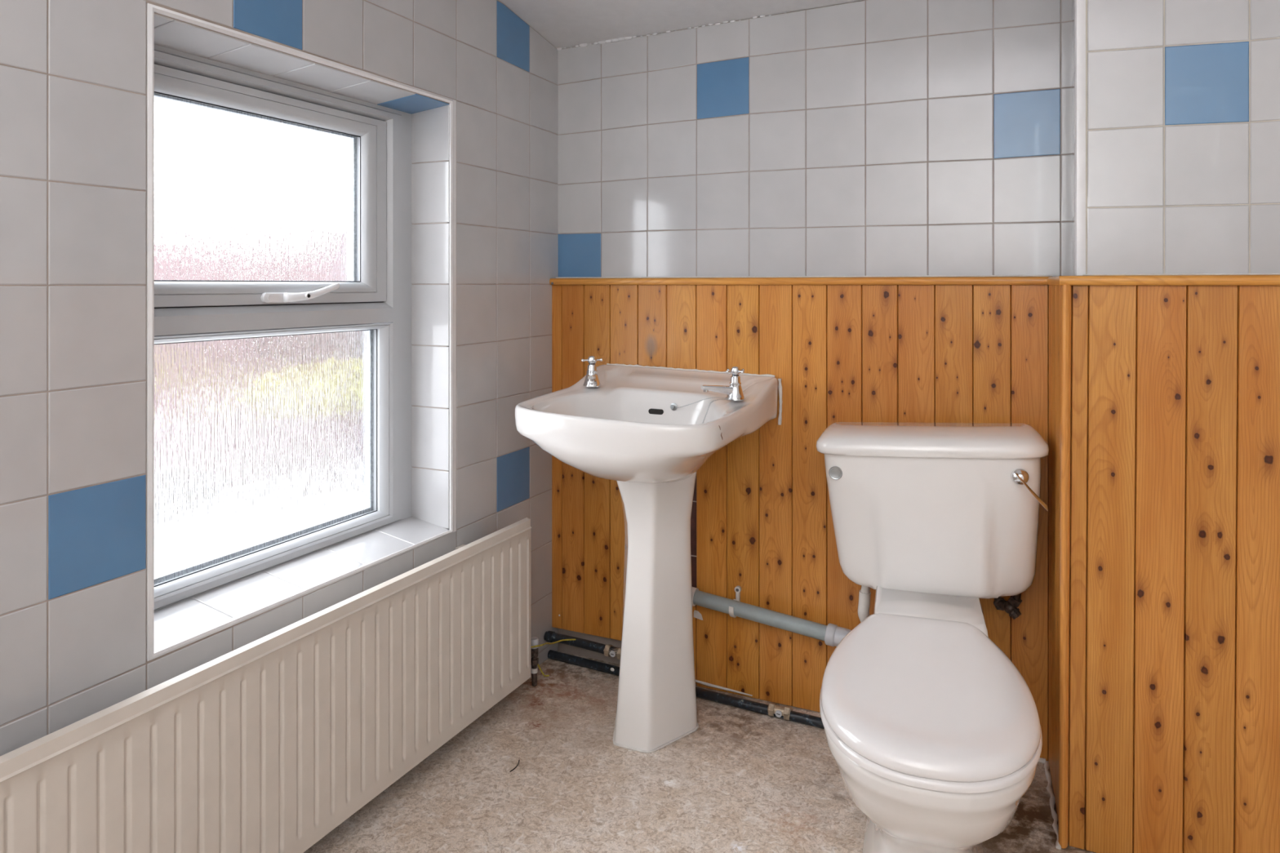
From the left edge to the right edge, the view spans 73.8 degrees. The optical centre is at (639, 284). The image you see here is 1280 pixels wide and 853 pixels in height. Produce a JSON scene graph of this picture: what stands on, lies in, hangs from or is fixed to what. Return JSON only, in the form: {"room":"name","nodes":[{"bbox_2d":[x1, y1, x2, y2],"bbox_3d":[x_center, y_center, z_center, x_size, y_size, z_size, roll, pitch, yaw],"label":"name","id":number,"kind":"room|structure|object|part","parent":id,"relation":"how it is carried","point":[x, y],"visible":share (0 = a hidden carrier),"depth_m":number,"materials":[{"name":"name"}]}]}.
{"room":"bathroom","nodes":[
{"label":"bathroom","id":0,"kind":"room"},
{"bbox_2d":[0,0,558,756],"bbox_3d":[-0.938,0.019,1.194,0.103,2.158,3.050,0,0,25],"label":"wall","id":1,"kind":"structure","parent":0,"point":[73,73],"depth_m":1.33,"materials":[{"name":"white tile"}]},
{"bbox_2d":[0,517,538,852],"bbox_3d":[-0.668,0.856,1.542,0.089,0.476,1.768,0,0,25],"label":"radiator","id":2,"kind":"object","parent":1,"relation":"attached to","point":[270,744],"visible":1,"depth_m":1.54,"materials":[{"name":"white metal"}]},
{"bbox_2d":[544,631,621,659],"bbox_3d":[-0.084,1.033,2.402,0.418,0.048,0.034,0,0,24],"label":"pipe","id":3,"kind":"object","parent":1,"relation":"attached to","point":[608,650],"visible":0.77,"depth_m":2.43,"materials":[{"name":"black metal"}]},
{"bbox_2d":[499,0,862,48],"bbox_3d":[0.088,-0.903,0.735,2.750,0.458,3.290,0,0,25],"label":"ceiling","id":4,"kind":"structure","parent":0,"point":[566,24],"depth_m":2.31,"materials":[{"name":"paint"}]},
{"bbox_2d":[303,651,1095,852],"bbox_3d":[0.084,1.128,0.726,2.750,0.060,3.270,0,0,25],"label":"floor","id":5,"kind":"structure","parent":0,"point":[744,781],"depth_m":1.84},
{"bbox_2d":[530,639,575,676],"bbox_3d":[-0.254,1.036,2.381,0.048,0.117,0.178,0,0,36],"label":"earth wire","id":6,"kind":"object","parent":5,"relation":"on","point":[541,671],"visible":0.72,"depth_m":2.37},
{"bbox_2d":[515,355,782,753],"bbox_3d":[0.019,0.643,2.089,0.530,0.912,0.544,0,0,25],"label":"washbasin","id":7,"kind":"object","parent":5,"relation":"on","point":[649,430],"visible":1,"depth_m":2.05,"materials":[{"name":"white ceramic"}]},
{"bbox_2d":[515,355,777,483],"bbox_3d":[0.015,0.328,2.090,0.521,0.282,0.541,0,0,25],"label":"basin","id":8,"kind":"object","parent":7,"relation":"in","point":[620,423],"depth_m":2.03,"materials":[{"name":"white ceramic"}]},
{"bbox_2d":[547,649,824,728],"bbox_3d":[0.171,1.081,2.260,0.996,0.032,0.037,0,0,28],"label":"pipe","id":9,"kind":"object","parent":5,"relation":"on","point":[771,709],"visible":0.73,"depth_m":2.21,"materials":[{"name":"black metal"}]},
{"bbox_2d":[816,422,1048,852],"bbox_3d":[0.528,0.705,1.665,0.494,0.784,0.880,0,0,25],"label":"toilet","id":10,"kind":"object","parent":5,"relation":"on","point":[933,732],"visible":1,"depth_m":1.64,"materials":[{"name":"white ceramic"}]},
{"bbox_3d":[0.502,0.714,1.483,0.359,0.039,0.528,0,0,25],"label":"seat","id":11,"kind":"part","parent":10,"relation":"part of","materials":[{"name":"white plastic"}]},
{"bbox_3d":[0.502,0.692,1.483,0.354,0.051,0.523,0,0,25],"label":"lid","id":12,"kind":"part","parent":10,"relation":"part of","materials":[{"name":"white plastic"}]},
{"bbox_3d":[0.646,0.347,1.914,0.485,0.069,0.185,0,0,19],"label":"cistern lid","id":13,"kind":"part","parent":10,"relation":"part of","materials":[{"name":"white ceramic"}]},
{"bbox_3d":[0.791,0.401,1.772,0.035,0.035,0.019,0,0,19],"label":"flush lever","id":14,"kind":"part","parent":10,"relation":"part of","materials":[{"name":"silver metal"}]},
{"bbox_3d":[0.802,0.421,1.746,0.014,0.070,0.071,0,0,-42],"label":"lever arm","id":15,"kind":"part","parent":10,"relation":"part of","materials":[{"name":"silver metal"}]},
{"bbox_2d":[1038,757,1061,849],"bbox_3d":[0.863,1.094,1.863,0.171,0.016,0.395,0,0,-9],"label":"bead","id":16,"kind":"object","parent":5,"relation":"on","point":[1052,801],"visible":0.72,"depth_m":1.80},
{"bbox_2d":[557,0,1072,664],"bbox_3d":[0.398,0.182,2.305,1.378,1.833,0.103,0,0,25],"label":"wall","id":17,"kind":"structure","parent":0,"point":[864,137],"depth_m":2.21,"materials":[{"name":"white tile"}]},
{"bbox_2d":[556,12,786,50],"bbox_3d":[0.067,-0.711,2.402,0.708,0.021,0.011,0,0,25],"label":"trim","id":18,"kind":"structure","parent":17,"relation":"attached to","point":[614,40],"depth_m":2.45,"materials":[{"name":"paint"}]},
{"bbox_2d":[549,275,1053,760],"bbox_3d":[0.346,0.536,2.245,1.334,1.117,0.051,0,0,25],"label":"panelling","id":19,"kind":"object","parent":17,"relation":"attached to","point":[927,348],"visible":0.65,"depth_m":2.21,"materials":[{"name":"brown wood"}]},
{"bbox_2d":[693,610,702,620],"bbox_3d":[0.159,0.900,2.317,0.025,0.024,0.007,0,0,25],"label":"clip","id":20,"kind":"object","parent":19,"relation":"attached to","point":[697,615],"visible":1,"depth_m":2.32,"materials":[{"name":"white plastic"}]},
{"bbox_2d":[695,680,752,696],"bbox_3d":[0.221,1.081,2.285,0.165,0.013,0.008,0,0,25],"label":"bead","id":21,"kind":"object","parent":19,"relation":"attached to","point":[696,681],"visible":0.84,"depth_m":2.29},
{"bbox_2d":[692,586,851,646],"bbox_3d":[0.344,0.912,2.194,0.528,0.217,0.069,0,0,27],"label":"pipe","id":22,"kind":"object","parent":19,"relation":"attached to","point":[832,634],"visible":0.44,"depth_m":2.18,"materials":[{"name":"white plastic"}]},
{"bbox_2d":[692,586,698,606],"bbox_3d":[0.127,0.834,2.291,0.054,0.052,0.048,0,0,25],"label":"socket","id":23,"kind":"object","parent":22,"relation":"attached to","point":[695,590],"depth_m":2.26,"materials":[{"name":"white plastic"}]},
{"bbox_3d":[0.347,-0.009,2.246,1.330,0.019,0.049,0,0,25],"label":"dado rail","id":24,"kind":"part","parent":19,"relation":"part of","materials":[{"name":"brown wood"}]},
{"bbox_2d":[1071,0,1074,275],"bbox_3d":[0.979,0.154,1.808,0.103,1.888,0.310,0,0,25],"label":"wall","id":25,"kind":"structure","parent":0,"point":[1073,1],"depth_m":1.91,"materials":[{"name":"white tile"}]},
{"bbox_2d":[1085,0,1279,274],"bbox_3d":[1.330,0.154,1.526,0.972,1.888,0.103,0,0,25],"label":"wall","id":26,"kind":"structure","parent":0,"point":[1183,96],"depth_m":1.61,"materials":[{"name":"white tile"}]},
{"bbox_2d":[1074,0,1085,275],"bbox_3d":[0.872,-0.389,1.688,0.020,0.742,0.014,0,0,25],"label":"trim","id":27,"kind":"structure","parent":26,"relation":"attached to","point":[1079,5],"depth_m":1.68,"materials":[{"name":"white plastic"}]},
{"bbox_2d":[1047,273,1279,852],"bbox_3d":[1.331,0.538,1.595,1.025,1.117,0.320,0,0,25],"label":"panelling","id":28,"kind":"object","parent":26,"relation":"attached to","point":[1164,388],"visible":1,"depth_m":1.60,"materials":[{"name":"brown wood"}]},
{"bbox_3d":[0.832,0.548,1.667,0.024,1.096,0.028,0,0,25],"label":"corner moulding","id":29,"kind":"part","parent":28,"relation":"part of","materials":[{"name":"brown wood"}]},
{"bbox_3d":[1.328,-0.008,1.589,1.024,0.019,0.306,0,0,25],"label":"dado rail","id":30,"kind":"part","parent":28,"relation":"part of","materials":[{"name":"brown wood"}]},
{"bbox_3d":[-1.037,0.024,1.268,0.140,2.148,3.200,0,0,25],"label":"wall","id":31,"kind":"structure","parent":0,"visible":0},
{"bbox_2d":[146,2,456,661],"bbox_3d":[-0.837,0.090,1.782,0.426,1.220,1.000,0,0,25],"label":"window","id":32,"kind":"structure","parent":31,"relation":"in","point":[301,206],"depth_m":1.78,"materials":[{"name":"white plastic"}]},
{"bbox_3d":[-0.781,-0.177,1.761,0.004,0.348,0.550,0,0,25],"label":"pane","id":33,"kind":"part","parent":32,"relation":"part of","materials":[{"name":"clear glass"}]},
{"bbox_3d":[-0.781,0.326,1.761,0.004,0.444,0.658,0,0,25],"label":"pane","id":34,"kind":"part","parent":32,"relation":"part of","materials":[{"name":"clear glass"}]},
{"bbox_3d":[-0.779,-0.177,1.760,0.051,0.434,0.682,0,0,25],"label":"sash","id":35,"kind":"part","parent":32,"relation":"part of","materials":[{"name":"white plastic"}]},
{"bbox_3d":[-0.748,0.026,1.753,0.012,0.021,0.068,0,0,25],"label":"handle","id":36,"kind":"part","parent":32,"relation":"part of","materials":[{"name":"white paint"}]},
{"bbox_3d":[-0.694,0.016,1.813,0.023,0.042,0.133,0,0,35],"label":"handle lever","id":37,"kind":"part","parent":32,"relation":"part of","materials":[{"name":"white paint"}]}
]}

